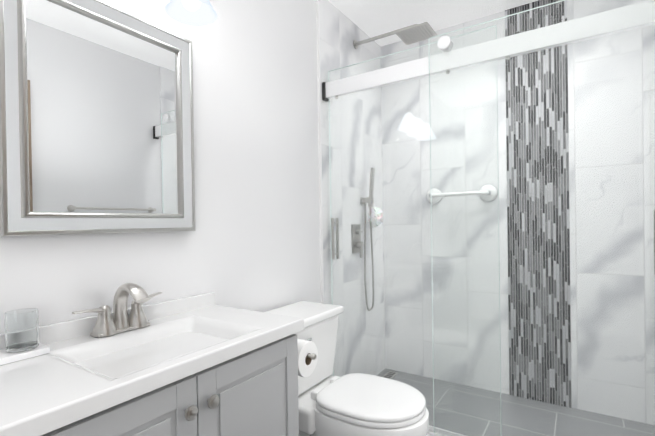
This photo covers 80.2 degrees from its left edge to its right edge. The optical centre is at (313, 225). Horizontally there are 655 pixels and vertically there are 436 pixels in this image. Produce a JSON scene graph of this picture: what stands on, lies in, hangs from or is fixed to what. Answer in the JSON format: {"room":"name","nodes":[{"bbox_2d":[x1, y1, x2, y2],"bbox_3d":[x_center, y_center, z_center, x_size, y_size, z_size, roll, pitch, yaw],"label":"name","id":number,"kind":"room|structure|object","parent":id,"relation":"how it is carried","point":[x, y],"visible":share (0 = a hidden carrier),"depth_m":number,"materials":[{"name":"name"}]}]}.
{"room":"bathroom","nodes":[
{"label":"bathroom","id":0,"kind":"room"},
{"bbox_2d":[0,0,320,333],"bbox_3d":[-0.540,-0.111,1.481,0.100,2.440,3.850,-1,0,34],"label":"wall","id":1,"kind":"structure","parent":0,"point":[252,242],"depth_m":1.68,"materials":[{"name":"paint"}]},
{"bbox_2d":[0,0,195,235],"bbox_3d":[-0.630,-0.333,1.224,0.042,0.710,0.594,-1,0,34],"label":"mirror","id":2,"kind":"object","parent":1,"relation":"attached to","point":[96,119],"visible":1,"depth_m":1.16,"materials":[{"name":"silver metal"}]},
{"bbox_2d":[165,0,217,25],"bbox_3d":[-0.549,-0.804,1.173,0.176,0.130,0.616,-1,0,34],"label":"shade","id":3,"kind":"object","parent":1,"relation":"attached to","point":[196,12],"visible":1,"depth_m":1.40,"materials":[{"name":"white glass"}]},
{"bbox_2d":[316,0,323,303],"bbox_3d":[0.044,-0.125,2.237,0.014,2.440,0.012,-1,0,34],"label":"trim","id":4,"kind":"structure","parent":1,"relation":"attached to","point":[319,150],"depth_m":2.23,"materials":[{"name":"white"}]},
{"bbox_2d":[319,0,385,376],"bbox_3d":[0.286,-0.131,2.595,0.012,2.440,0.853,-1,0,34],"label":"wall tile","id":5,"kind":"structure","parent":1,"relation":"attached to","point":[340,32],"depth_m":2.53,"materials":[{"name":"stone"}]},
{"bbox_2d":[352,224,363,257],"bbox_3d":[0.303,0.099,2.562,0.046,0.220,0.120,-1,0,34],"label":"shower valve","id":6,"kind":"object","parent":5,"relation":"attached to","point":[357,247],"depth_m":2.55,"materials":[{"name":"silver metal"}]},
{"bbox_2d":[361,168,383,310],"bbox_3d":[0.419,0.094,2.661,0.127,0.971,0.148,-1,0,34],"label":"shower","id":7,"kind":"object","parent":5,"relation":"attached to","point":[379,215],"depth_m":2.63,"materials":[{"name":"silver metal"}]},
{"bbox_2d":[353,22,436,48],"bbox_3d":[0.494,-1.199,2.446,0.517,0.086,0.200,-1,0,34],"label":"shower head","id":8,"kind":"object","parent":5,"relation":"attached to","point":[411,34],"visible":0.98,"depth_m":2.37},
{"bbox_2d":[329,0,537,45],"bbox_3d":[0.185,-1.389,0.966,1.900,0.100,3.850,-1,0,34],"label":"ceiling","id":9,"kind":"structure","parent":0,"point":[372,18],"depth_m":2.46,"materials":[{"name":"white paint"}]},
{"bbox_2d":[376,368,654,435],"bbox_3d":[0.224,1.151,0.983,1.900,0.100,3.850,-1,0,34],"label":"floor","id":10,"kind":"structure","parent":0,"point":[548,417],"depth_m":2.20,"materials":[{"name":"tile"}]},
{"bbox_2d":[0,292,303,435],"bbox_3d":[-0.454,0.690,1.079,0.474,0.840,0.880,-1,0,34],"label":"bathroom vanity","id":11,"kind":"object","parent":10,"relation":"on","point":[200,365],"visible":1,"depth_m":1.02,"materials":[{"name":"painted wood"},{"name":"brushed nickel"}]},
{"bbox_2d":[0,343,49,364],"bbox_3d":[-0.741,0.317,0.960,0.085,0.016,0.130,-1,0,34],"label":"marble tray","id":12,"kind":"object","parent":11,"relation":"on","point":[6,357],"visible":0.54,"depth_m":0.95,"materials":[{"name":"white stone"}]},
{"bbox_2d":[5,308,38,352],"bbox_3d":[-0.731,0.261,0.976,0.068,0.094,0.068,-1,0,34],"label":"tumbler","id":13,"kind":"object","parent":12,"relation":"on","point":[21,330],"visible":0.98,"depth_m":0.95,"materials":[{"name":"clear glass"}]},
{"bbox_2d":[72,283,161,337],"bbox_3d":[-0.554,0.246,1.170,0.158,0.149,0.283,-1,0,34],"label":"faucet","id":14,"kind":"object","parent":11,"relation":"on","point":[119,320],"visible":1,"depth_m":1.17,"materials":[{"name":"silver metal"}]},
{"bbox_2d":[297,339,317,376],"bbox_3d":[-0.076,0.457,1.414,0.195,0.160,0.140,-1,0,34],"label":"toilet paper","id":15,"kind":"object","parent":11,"relation":"attached to","point":[307,356],"visible":0.27,"depth_m":1.38,"materials":[{"name":"white paper"}]},
{"bbox_2d":[265,301,428,435],"bbox_3d":[0.117,0.745,1.659,0.746,0.706,0.452,-1,0,34],"label":"toilet","id":16,"kind":"object","parent":10,"relation":"on","point":[355,404],"visible":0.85,"depth_m":1.55,"materials":[{"name":"white ceramic"}]},
{"bbox_2d":[382,371,397,378],"bbox_3d":[0.485,1.083,2.709,0.070,0.005,0.400,-1,0,34],"label":"shower drain","id":17,"kind":"object","parent":10,"relation":"on","point":[390,375],"depth_m":2.82,"materials":[{"name":"silver metal"}]},
{"bbox_3d":[1.259,-0.146,2.525,1.700,2.440,0.100,-1,0,34],"label":"wall","id":18,"kind":"structure","parent":0,"visible":0},
{"bbox_2d":[381,0,654,424],"bbox_3d":[1.227,-0.145,2.478,1.700,2.440,0.012,-1,0,34],"label":"wall tile","id":19,"kind":"structure","parent":18,"relation":"attached to","point":[616,183],"depth_m":2.48,"materials":[{"name":"stone"}]},
{"bbox_2d":[426,184,497,203],"bbox_3d":[0.972,-0.212,2.592,0.466,0.116,0.083,-1,0,34],"label":"grab bar","id":20,"kind":"object","parent":19,"relation":"attached to","point":[493,196],"depth_m":2.53,"materials":[{"name":"white plastic"}]},
{"bbox_2d":[505,0,571,407],"bbox_3d":[1.368,-0.147,2.374,0.330,2.440,0.003,-1,0,34],"label":"mosaic tile strip","id":21,"kind":"object","parent":19,"relation":"attached to","point":[530,234],"depth_m":2.37,"materials":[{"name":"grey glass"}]},
{"bbox_3d":[0.782,1.056,1.805,1.700,0.060,0.110,-1,0,34],"label":"sill","id":22,"kind":"structure","parent":0,"visible":0},
{"bbox_2d":[322,0,654,435],"bbox_3d":[0.767,0.056,1.798,1.673,1.940,0.124,-1,0,34],"label":"shower door","id":23,"kind":"structure","parent":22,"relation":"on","point":[640,14],"depth_m":1.77,"materials":[{"name":"clear glass"}]}
]}

